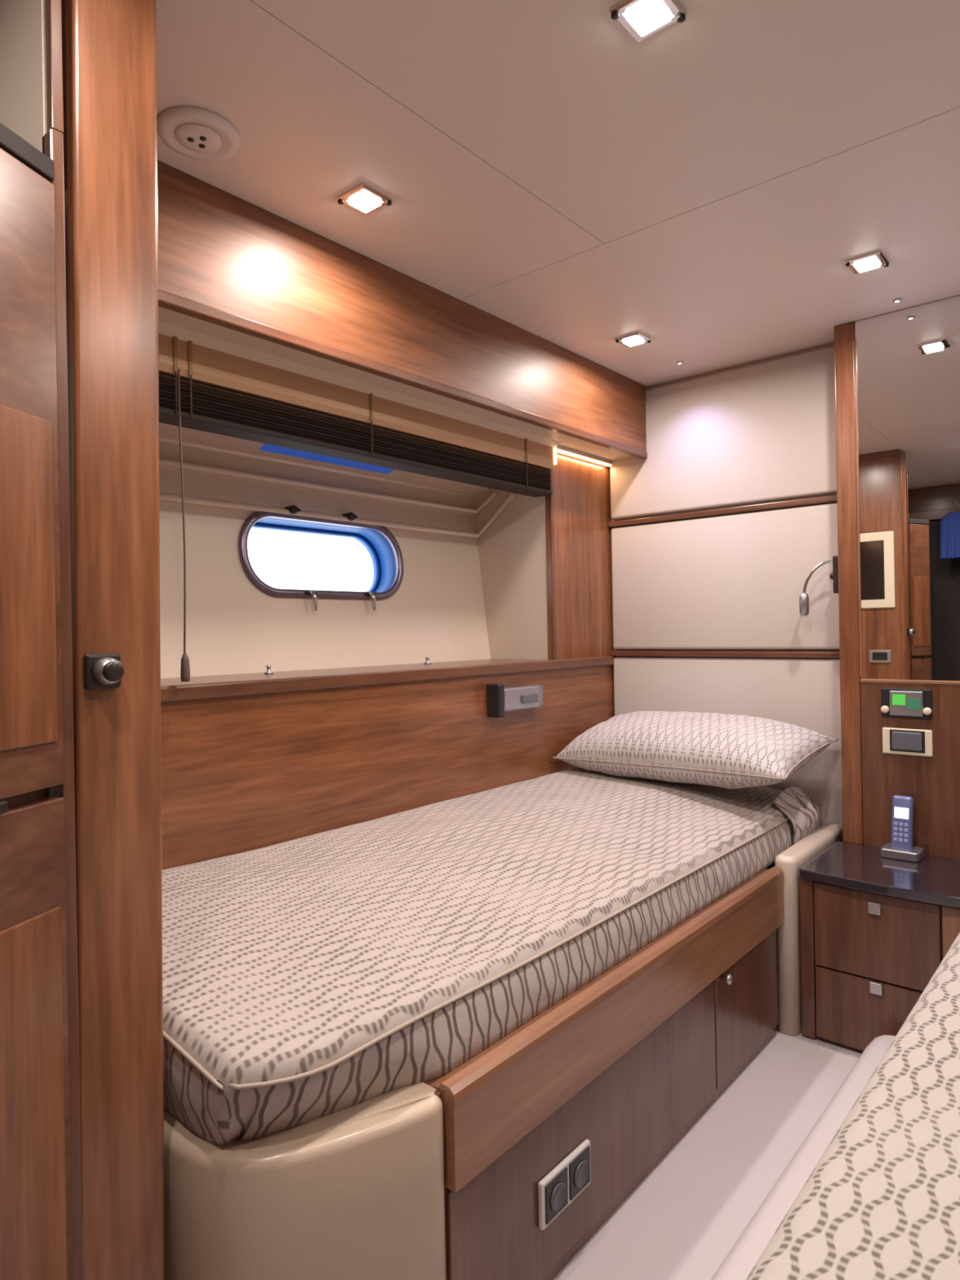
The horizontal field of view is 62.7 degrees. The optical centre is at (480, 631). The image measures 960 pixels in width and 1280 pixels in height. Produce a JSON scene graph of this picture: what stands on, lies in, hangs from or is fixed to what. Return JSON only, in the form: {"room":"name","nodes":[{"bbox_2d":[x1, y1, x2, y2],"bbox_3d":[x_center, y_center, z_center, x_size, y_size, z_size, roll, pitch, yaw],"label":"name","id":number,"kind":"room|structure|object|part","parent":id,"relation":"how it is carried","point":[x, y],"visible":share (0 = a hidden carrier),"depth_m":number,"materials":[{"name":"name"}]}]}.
{"room":"yacht cabin","nodes":[
{"label":"yacht cabin","id":0,"kind":"room"},
{"bbox_2d":[0,0,46,153],"bbox_3d":[-0.843,-0.701,1.204,0.891,0.331,0.010,-1,0,40],"label":"wall","id":1,"kind":"structure","parent":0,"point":[23,93],"depth_m":0.95,"materials":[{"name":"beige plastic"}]},
{"bbox_2d":[48,0,164,1279],"bbox_3d":[-0.810,0.116,1.275,0.989,1.967,0.125,-1,0,40],"label":"door frame","id":2,"kind":"structure","parent":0,"point":[109,46],"depth_m":0.95,"materials":[{"name":"brown wood"}]},
{"bbox_2d":[44,0,63,133],"bbox_3d":[-0.493,-0.674,0.911,0.017,0.195,0.012,-1,0,40],"label":"trim","id":3,"kind":"structure","parent":2,"relation":"attached to","point":[53,21],"depth_m":0.91,"materials":[{"name":"brown wood"}]},
{"bbox_2d":[42,128,83,1279],"bbox_3d":[-0.481,0.258,0.913,0.026,1.670,0.014,-1,0,40],"label":"trim","id":4,"kind":"structure","parent":2,"relation":"attached to","point":[53,140],"depth_m":0.91,"materials":[{"name":"brown wood"}]},
{"bbox_2d":[84,653,124,689],"bbox_3d":[-0.439,0.047,0.926,0.032,0.042,0.042,-1,0,40],"label":"door knob","id":5,"kind":"object","parent":2,"relation":"in","point":[103,670],"depth_m":0.92,"materials":[{"name":"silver metal"}]},
{"bbox_3d":[-0.436,0.047,0.926,0.018,0.033,0.033,-1,0,40],"label":"knob","id":6,"kind":"part","parent":5,"relation":"part of","materials":[{"name":"silver metal"}]},
{"bbox_2d":[159,471,490,678],"bbox_3d":[-0.537,-0.137,2.264,0.097,0.540,1.850,-1,0,40],"label":"wall","id":7,"kind":"structure","parent":0,"point":[437,611],"depth_m":2.25,"materials":[{"name":"beige paint"}]},
{"bbox_2d":[159,436,475,497],"bbox_3d":[-0.566,-0.488,2.248,0.012,0.012,1.688,-1,0,40],"label":"trim","id":8,"kind":"structure","parent":7,"relation":"attached to","point":[162,439],"depth_m":2.30,"materials":[{"name":"beige"}]},
{"bbox_2d":[238,505,403,610],"bbox_3d":[-0.480,-0.213,2.375,0.168,0.305,0.604,-1,0,40],"label":"window","id":9,"kind":"structure","parent":7,"relation":"in","point":[282,555],"depth_m":2.41,"materials":[{"name":"silver metal"}]},
{"bbox_3d":[-0.523,-0.210,2.412,0.025,0.200,0.556,-1,0,40],"label":"pane","id":10,"kind":"part","parent":9,"relation":"part of","materials":[{"name":"white"}]},
{"bbox_3d":[-0.526,-0.209,2.414,0.048,0.218,0.572,-1,0,40],"label":"frame","id":11,"kind":"part","parent":9,"relation":"part of","materials":[{"name":"blue"}]},
{"bbox_2d":[259,444,394,474],"bbox_3d":[-0.425,-0.511,2.308,0.063,0.024,0.470,-1,0,40],"label":"light strip","id":12,"kind":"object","parent":7,"relation":"in","point":[267,447],"depth_m":2.29,"materials":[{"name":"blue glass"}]},
{"bbox_2d":[159,457,497,513],"bbox_3d":[-0.526,-0.459,2.219,0.107,0.071,1.696,-1,0,40],"label":"trim","id":13,"kind":"structure","parent":7,"relation":"attached to","point":[162,461],"depth_m":2.32,"materials":[{"name":"beige"}]},
{"bbox_2d":[159,493,515,537],"bbox_3d":[-0.491,-0.408,2.191,0.186,0.148,1.696,-1,0,40],"label":"trim","id":14,"kind":"structure","parent":7,"relation":"attached to","point":[162,496],"depth_m":2.35,"materials":[{"name":"beige"}]},
{"bbox_2d":[158,306,577,539],"bbox_3d":[-0.429,-0.604,2.099,0.557,0.542,1.750,-1,0,40],"label":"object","id":15,"kind":"structure","parent":7,"relation":"attached to","point":[171,323],"depth_m":2.14,"materials":[{"name":"beige plastic"}]},
{"bbox_2d":[155,0,959,388],"bbox_3d":[0.401,-0.914,0.565,3.900,0.050,4.000,-1,0,40],"label":"ceiling","id":16,"kind":"structure","parent":0,"point":[704,186],"depth_m":1.45,"materials":[{"name":"white paint"}]},
{"bbox_2d":[156,106,239,160],"bbox_3d":[-0.492,-0.865,1.376,0.140,0.018,0.140,-1,0,40],"label":"ceiling speaker","id":17,"kind":"object","parent":16,"relation":"attached to","point":[197,133],"visible":0.99,"depth_m":1.36,"materials":[{"name":"white plastic"}]},
{"bbox_2d":[336,182,392,214],"bbox_3d":[-0.233,-0.871,1.594,0.080,0.014,0.080,-1,0,40],"label":"recessed light","id":18,"kind":"object","parent":16,"relation":"in","point":[364,198],"visible":1,"depth_m":1.58,"materials":[{"name":"silver metal"}]},
{"bbox_3d":[-1.041,-0.868,1.056,1.048,0.008,2.854,-1,0,40],"label":"panel","id":19,"kind":"part","parent":16,"relation":"part of","materials":[{"name":"white paint"}]},
{"bbox_2d":[156,160,647,458],"bbox_3d":[-0.077,-0.748,2.072,0.026,0.263,2.072,-1,0,40],"label":"valance","id":20,"kind":"object","parent":16,"relation":"attached to","point":[226,260],"depth_m":1.83,"materials":[{"name":"brown wood"}]},
{"bbox_2d":[158,331,553,681],"bbox_3d":[-0.282,-0.270,2.070,0.098,0.734,1.588,-1,0,40],"label":"blind","id":21,"kind":"object","parent":20,"relation":"attached to","point":[201,388],"visible":0.73,"depth_m":1.94,"materials":[{"name":"brown fabric"}]},
{"bbox_3d":[-0.627,-0.493,1.626,0.004,0.091,0.003,-1,0,25],"label":"cord","id":22,"kind":"part","parent":21,"relation":"part of","materials":[{"name":"brown fabric"}]},
{"bbox_3d":[-0.612,-0.239,1.621,0.004,0.600,0.010,-1,0,40],"label":"pull cord","id":23,"kind":"part","parent":21,"relation":"part of","materials":[{"name":"fabric"}]},
{"bbox_3d":[-0.606,-0.494,1.651,0.004,0.091,0.003,-1,0,25],"label":"cord","id":24,"kind":"part","parent":21,"relation":"part of","materials":[{"name":"brown fabric"}]},
{"bbox_3d":[-0.295,-0.588,2.076,0.072,0.097,1.588,-1,0,40],"label":"head rail","id":25,"kind":"part","parent":21,"relation":"part of","materials":[{"name":"brown metal"}]},
{"bbox_3d":[-0.294,-0.459,2.078,0.074,0.014,1.579,-1,0,40],"label":"rail","id":26,"kind":"part","parent":21,"relation":"part of","materials":[{"name":"brown"}]},
{"bbox_3d":[-0.279,-0.500,2.034,0.004,0.091,0.003,-1,0,25],"label":"cord","id":27,"kind":"part","parent":21,"relation":"part of","materials":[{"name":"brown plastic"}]},
{"bbox_3d":[0.152,-0.507,2.539,0.004,0.091,0.003,-1,0,26],"label":"cord","id":28,"kind":"part","parent":21,"relation":"part of","materials":[{"name":"black fabric"}]},
{"bbox_3d":[0.435,-0.894,-0.204,2.830,0.008,2.854,-1,0,40],"label":"panel","id":29,"kind":"part","parent":16,"relation":"part of","materials":[{"name":"white paint"}]},
{"bbox_2d":[614,331,651,346],"bbox_3d":[0.465,-0.883,2.391,0.080,0.014,0.080,-1,0,40],"label":"recessed light","id":30,"kind":"object","parent":16,"relation":"in","point":[636,338],"visible":1,"depth_m":2.38,"materials":[{"name":"silver metal"}]},
{"bbox_2d":[608,0,686,42],"bbox_3d":[0.240,-0.879,1.123,0.080,0.014,0.080,-1,0,40],"label":"recessed light","id":31,"kind":"object","parent":16,"relation":"in","point":[642,19],"visible":1,"depth_m":1.12,"materials":[{"name":"silver metal"}]},
{"bbox_3d":[1.328,-0.909,1.651,3.880,0.008,1.124,-1,0,40],"label":"panel","id":32,"kind":"part","parent":16,"relation":"part of","materials":[{"name":"white paint"}]},
{"bbox_2d":[844,250,889,274],"bbox_3d":[0.940,-0.891,1.910,0.080,0.014,0.080,-1,0,40],"label":"recessed light","id":33,"kind":"object","parent":16,"relation":"in","point":[875,260],"visible":1,"depth_m":1.90,"materials":[{"name":"silver metal"}]},
{"bbox_2d":[892,297,902,302],"bbox_3d":[1.134,-0.899,2.140,0.022,0.006,0.022,-1,0,40],"label":"recessed light","id":34,"kind":"object","parent":16,"relation":"in","point":[898,300],"visible":1,"depth_m":2.13,"materials":[{"name":"grey"}]},
{"bbox_2d":[551,1024,862,1279],"bbox_3d":[0.436,1.098,0.565,3.900,0.040,4.000,-1,0,40],"label":"floor","id":35,"kind":"structure","parent":0,"point":[684,1218],"depth_m":1.56,"materials":[{"name":"carpet"}]},
{"bbox_2d":[0,122,72,1279],"bbox_3d":[-0.631,0.281,0.863,0.308,1.630,0.152,-1,0,15],"label":"door","id":36,"kind":"structure","parent":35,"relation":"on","point":[36,1242],"depth_m":0.85,"materials":[{"name":"brown wood"}]},
{"bbox_3d":[-0.495,-0.056,0.825,0.004,0.360,0.125,-1,0,15],"label":"panel","id":37,"kind":"part","parent":36,"relation":"part of","materials":[{"name":"brown wood"}]},
{"bbox_3d":[-0.508,-0.168,0.828,0.020,0.683,0.148,-1,0,15],"label":"door","id":38,"kind":"part","parent":36,"relation":"part of","materials":[{"name":"brown wood"}]},
{"bbox_3d":[-0.483,0.658,0.825,0.004,0.700,0.125,-1,0,15],"label":"panel","id":39,"kind":"part","parent":36,"relation":"part of","materials":[{"name":"brown wood"}]},
{"bbox_3d":[-0.494,0.629,0.828,0.020,0.880,0.148,-1,0,15],"label":"door","id":40,"kind":"part","parent":36,"relation":"part of","materials":[{"name":"brown wood"}]},
{"bbox_2d":[163,866,783,1279],"bbox_3d":[-0.013,0.862,1.736,0.803,0.443,1.597,-1,0,40],"label":"bed","id":41,"kind":"object","parent":35,"relation":"on","point":[438,1178],"visible":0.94,"depth_m":1.20,"materials":[{"name":"brown wood"}]},
{"bbox_2d":[161,766,820,1146],"bbox_3d":[0.130,0.556,1.923,0.782,0.187,2.051,-1,0,40],"label":"mattress","id":42,"kind":"object","parent":41,"relation":"on","point":[309,978],"visible":0.83,"depth_m":1.41,"materials":[{"name":"fabric"}]},
{"bbox_2d":[551,711,838,788],"bbox_3d":[0.666,0.367,2.521,0.794,0.208,0.399,-1,0,44],"label":"pillow","id":43,"kind":"object","parent":42,"relation":"on","point":[726,751],"visible":1,"depth_m":2.36,"materials":[{"name":"fabric"}]},
{"bbox_2d":[537,1138,591,1230],"bbox_3d":[0.146,0.928,1.323,0.017,0.076,0.145,-1,0,40],"label":"power socket","id":44,"kind":"object","parent":41,"relation":"attached to","point":[567,1180],"visible":1,"depth_m":1.31,"materials":[{"name":"white plastic"}]},
{"bbox_2d":[551,1182,565,1211],"bbox_3d":[0.128,0.928,1.293,0.005,0.042,0.042,-1,0,40],"label":"outlet","id":45,"kind":"object","parent":44,"relation":"attached to","point":[557,1188],"depth_m":1.29,"materials":[{"name":"grey plastic"}]},
{"bbox_2d":[574,1160,588,1188],"bbox_3d":[0.173,0.927,1.345,0.005,0.042,0.042,-1,0,40],"label":"outlet","id":46,"kind":"object","parent":44,"relation":"attached to","point":[581,1167],"depth_m":1.35,"materials":[{"name":"grey plastic"}]},
{"bbox_3d":[0.244,0.921,1.456,0.008,0.260,0.888,-1,0,40],"label":"door","id":47,"kind":"part","parent":41,"relation":"part of","materials":[{"name":"brown wood"}]},
{"bbox_3d":[0.367,0.706,1.609,0.050,0.145,1.293,-1,0,40],"label":"rail","id":48,"kind":"part","parent":41,"relation":"part of","materials":[{"name":"brown wood"}]},
{"bbox_3d":[0.571,0.802,1.819,0.021,0.024,0.024,-1,0,40],"label":"knob","id":49,"kind":"part","parent":41,"relation":"part of","materials":[{"name":"grey metal"}]},
{"bbox_3d":[0.661,0.914,1.945,0.008,0.260,0.384,-1,0,40],"label":"door","id":50,"kind":"part","parent":41,"relation":"part of","materials":[{"name":"brown wood"}]},
{"bbox_2d":[711,1035,895,1279],"bbox_3d":[1.242,0.943,0.690,2.032,0.238,1.540,-1,0,40],"label":"double bed","id":51,"kind":"object","parent":35,"relation":"on","point":[743,1256],"visible":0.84,"depth_m":1.42,"materials":[{"name":"grey leather"}]},
{"bbox_2d":[746,932,959,1279],"bbox_3d":[1.281,0.692,0.685,1.660,0.251,1.490,-1,0,40],"label":"mattress","id":52,"kind":"object","parent":51,"relation":"on","point":[882,1201],"visible":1,"depth_m":0.85,"materials":[{"name":"fabric"}]},
{"bbox_2d":[774,822,843,1035],"bbox_3d":[0.959,0.832,2.268,0.060,0.469,0.464,-1,0,40],"label":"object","id":53,"kind":"object","parent":35,"relation":"on","point":[788,934],"visible":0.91,"depth_m":2.09,"materials":[{"name":"beige leather"}]},
{"bbox_2d":[798,840,959,1052],"bbox_3d":[1.097,0.841,2.064,0.410,0.446,0.353,-1,0,40],"label":"nightstand","id":54,"kind":"object","parent":35,"relation":"on","point":[875,930],"visible":0.89,"depth_m":1.99,"materials":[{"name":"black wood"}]},
{"bbox_3d":[0.991,0.963,1.967,0.289,0.183,0.016,-1,0,40],"label":"drawer","id":55,"kind":"part","parent":54,"relation":"part of","materials":[{"name":"brown wood"}]},
{"bbox_3d":[0.980,0.687,1.954,0.030,0.028,0.013,-1,0,40],"label":"handle","id":56,"kind":"part","parent":54,"relation":"part of","materials":[{"name":"grey metal"}]},
{"bbox_3d":[0.983,0.885,1.954,0.030,0.028,0.013,-1,0,40],"label":"handle","id":57,"kind":"part","parent":54,"relation":"part of","materials":[{"name":"grey metal"}]},
{"bbox_3d":[0.987,0.759,1.967,0.289,0.216,0.016,-1,0,40],"label":"drawer","id":58,"kind":"part","parent":54,"relation":"part of","materials":[{"name":"brown wood"}]},
{"bbox_2d":[880,795,924,862],"bbox_3d":[1.156,0.535,2.157,0.096,0.163,0.080,-1,0,40],"label":"cordless phone","id":59,"kind":"object","parent":54,"relation":"on","point":[901,847],"visible":1,"depth_m":2.15,"materials":[{"name":"blue plastic"}]},
{"bbox_3d":[1.131,0.850,1.847,0.076,0.404,0.014,-1,0,40],"label":"door","id":60,"kind":"part","parent":54,"relation":"part of","materials":[{"name":"brown wood"}]},
{"bbox_2d":[611,343,839,869],"bbox_3d":[1.703,0.067,2.032,3.850,1.977,0.100,-1,0,40],"label":"wall","id":61,"kind":"structure","parent":0,"point":[831,344],"depth_m":2.66,"materials":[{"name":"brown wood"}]},
{"bbox_2d":[559,439,634,460],"bbox_3d":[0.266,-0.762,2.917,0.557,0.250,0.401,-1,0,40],"label":"trim","id":62,"kind":"structure","parent":61,"relation":"attached to","point":[579,445],"depth_m":2.77,"materials":[{"name":"brown wood"}]},
{"bbox_2d":[608,494,836,528],"bbox_3d":[0.814,-0.408,2.695,0.851,0.020,0.033,-1,0,40],"label":"trim","id":63,"kind":"structure","parent":61,"relation":"attached to","point":[828,499],"depth_m":2.66,"materials":[{"name":"brown wood"}]},
{"bbox_2d":[609,346,836,519],"bbox_3d":[0.812,-0.654,2.697,0.840,0.456,0.027,-1,0,40],"label":"upholstered panel","id":64,"kind":"object","parent":61,"relation":"attached to","point":[763,432],"visible":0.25,"depth_m":2.64,"materials":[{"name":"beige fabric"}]},
{"bbox_2d":[610,650,839,657],"bbox_3d":[0.822,0.077,2.695,0.851,0.020,0.033,-1,0,40],"label":"trim","id":65,"kind":"structure","parent":61,"relation":"attached to","point":[613,653],"depth_m":2.66,"materials":[{"name":"brown wood"}]},
{"bbox_2d":[611,502,839,649],"bbox_3d":[0.820,-0.167,2.697,0.840,0.458,0.027,-1,0,40],"label":"upholstered panel","id":66,"kind":"object","parent":61,"relation":"attached to","point":[736,581],"visible":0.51,"depth_m":2.66,"materials":[{"name":"beige fabric"}]},
{"bbox_2d":[613,657,842,827],"bbox_3d":[0.829,0.358,2.697,0.840,0.536,0.027,-1,0,40],"label":"upholstered panel","id":67,"kind":"object","parent":61,"relation":"attached to","point":[805,693],"visible":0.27,"depth_m":2.59,"materials":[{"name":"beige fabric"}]},
{"bbox_2d":[799,555,838,617],"bbox_3d":[1.042,-0.137,2.402,0.124,0.180,0.060,-1,0,40],"label":"reading lamp","id":68,"kind":"object","parent":61,"relation":"attached to","point":[803,597],"visible":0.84,"depth_m":2.41,"materials":[{"name":"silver metal"}]},
{"bbox_3d":[1.038,-0.166,2.401,0.104,0.107,0.015,-1,0,28],"label":"flexible arm","id":69,"kind":"part","parent":68,"relation":"part of","materials":[{"name":"silver metal"}]},
{"bbox_2d":[829,572,832,579],"bbox_3d":[1.070,-0.169,2.384,0.018,0.024,0.024,-1,0,40],"label":"switch","id":70,"kind":"object","parent":68,"relation":"attached to","point":[831,574],"depth_m":2.38,"materials":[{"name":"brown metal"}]},
{"bbox_3d":[1.081,-0.171,2.369,0.021,0.112,0.060,-1,0,40],"label":"wall plate","id":71,"kind":"part","parent":68,"relation":"part of","materials":[{"name":"brown metal"}]},
{"bbox_2d":[834,322,863,844],"bbox_3d":[1.125,-0.140,2.358,0.056,1.521,0.150,-1,0,40],"label":"trim","id":72,"kind":"structure","parent":61,"relation":"attached to","point":[844,335],"depth_m":2.30,"materials":[{"name":"brown wood"}]},
{"bbox_3d":[-0.910,0.618,1.641,0.388,0.965,3.900,-1,0,40],"label":"wall","id":73,"kind":"structure","parent":0,"visible":0},
{"bbox_2d":[160,665,614,870],"bbox_3d":[-0.173,0.613,2.192,0.022,0.951,2.102,-1,0,40],"label":"wall panel","id":74,"kind":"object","parent":73,"relation":"attached to","point":[244,773],"depth_m":1.98,"materials":[{"name":"brown wood"}]},
{"bbox_2d":[160,656,616,702],"bbox_3d":[-0.286,0.122,2.281,0.324,0.034,2.102,-1,0,40],"label":"ledge","id":75,"kind":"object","parent":73,"relation":"on","point":[199,687],"depth_m":2.03,"materials":[{"name":"brown wood"}]},
{"bbox_2d":[263,664,273,674],"bbox_3d":[-0.548,0.098,2.042,0.024,0.024,0.024,-1,0,40],"label":"stud","id":76,"kind":"object","parent":75,"relation":"on","point":[268,671],"visible":1,"depth_m":2.04,"materials":[{"name":"silver metal"}]},
{"bbox_2d":[423,656,431,664],"bbox_3d":[-0.168,0.091,2.512,0.024,0.024,0.024,-1,0,40],"label":"stud","id":77,"kind":"object","parent":75,"relation":"on","point":[427,658],"visible":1,"depth_m":2.51,"materials":[{"name":"silver metal"}]},
{"bbox_2d":[473,488,547,659],"bbox_3d":[0.109,-0.262,2.855,0.385,0.760,0.090,-1,0,40],"label":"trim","id":78,"kind":"structure","parent":73,"relation":"attached to","point":[512,549],"depth_m":2.79,"materials":[{"name":"beige paint"}]},
{"bbox_2d":[486,683,542,717],"bbox_3d":[0.123,0.209,2.487,0.056,0.102,0.253,-1,0,40],"label":"wall fitting","id":79,"kind":"object","parent":73,"relation":"attached to","point":[500,699],"visible":1,"depth_m":2.43,"materials":[{"name":"black plastic"}]},
{"bbox_3d":[0.130,0.210,2.497,0.050,0.072,0.227,-1,0,40],"label":"arm","id":80,"kind":"part","parent":79,"relation":"part of","materials":[{"name":"silver metal"}]},
{"bbox_2d":[549,466,556,659],"bbox_3d":[0.248,-0.270,2.682,0.006,0.732,0.020,-1,0,40],"label":"trim","id":81,"kind":"structure","parent":73,"relation":"attached to","point":[551,496],"depth_m":2.68,"materials":[{"name":"brown wood"}]},
{"bbox_2d":[545,452,613,659],"bbox_3d":[0.364,-0.270,2.840,0.024,0.737,0.399,-1,0,40],"label":"panel","id":82,"kind":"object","parent":73,"relation":"attached to","point":[582,487],"depth_m":2.82,"materials":[{"name":"brown wood"}]},
{"bbox_2d":[552,444,612,466],"bbox_3d":[0.369,-0.603,2.811,0.028,0.072,0.382,-1,0,40],"label":"strip light","id":83,"kind":"object","parent":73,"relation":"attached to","point":[562,450],"visible":0.9,"depth_m":2.79,"materials":[{"name":"white plastic"}]},
{"bbox_2d":[552,446,556,465],"bbox_3d":[0.252,-0.599,2.664,0.016,0.068,0.006,-1,0,40],"label":"diffuser","id":84,"kind":"object","parent":83,"relation":"attached to","point":[554,448],"depth_m":2.66,"materials":[{"name":"beige plastic"}]},
{"bbox_3d":[2.103,0.065,1.533,2.495,1.966,0.137,-1,0,40],"label":"wall","id":85,"kind":"structure","parent":0,"visible":0},
{"bbox_2d":[880,688,932,719],"bbox_3d":[1.189,0.200,2.198,0.128,0.082,0.018,-1,0,40],"label":"thermostat","id":86,"kind":"object","parent":85,"relation":"attached to","point":[895,702],"visible":1,"depth_m":2.19,"materials":[{"name":"black plastic"}]},
{"bbox_3d":[1.147,0.220,2.229,0.021,0.021,0.012,-1,0,40],"label":"knob","id":87,"kind":"part","parent":86,"relation":"part of","materials":[{"name":"beige plastic"}]},
{"bbox_3d":[1.228,0.219,2.161,0.021,0.021,0.012,-1,0,40],"label":"knob","id":88,"kind":"part","parent":86,"relation":"part of","materials":[{"name":"beige plastic"}]},
{"bbox_2d":[853,295,959,680],"bbox_3d":[1.951,-0.396,1.558,2.246,1.036,0.012,-1,0,40],"label":"wall mirror","id":89,"kind":"object","parent":85,"relation":"attached to","point":[907,362],"visible":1,"depth_m":2.20,"materials":[{"name":"silver glass"}]},
{"bbox_2d":[882,727,933,756],"bbox_3d":[1.192,0.308,2.198,0.126,0.074,0.016,-1,0,40],"label":"switch plate","id":90,"kind":"object","parent":85,"relation":"attached to","point":[913,742],"visible":1,"depth_m":2.19,"materials":[{"name":"beige plastic"}]},
{"bbox_2d":[860,682,959,859],"bbox_3d":[1.965,0.369,1.558,2.245,0.474,0.013,-1,0,40],"label":"wall panel","id":91,"kind":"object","parent":85,"relation":"attached to","point":[933,783],"depth_m":2.19,"materials":[{"name":"brown wood"}]},
{"bbox_2d":[860,679,959,684],"bbox_3d":[1.960,0.127,1.557,2.245,0.010,0.016,-1,0,40],"label":"trim","id":92,"kind":"structure","parent":85,"relation":"attached to","point":[881,681],"depth_m":2.19,"materials":[{"name":"brown wood"}]}
]}

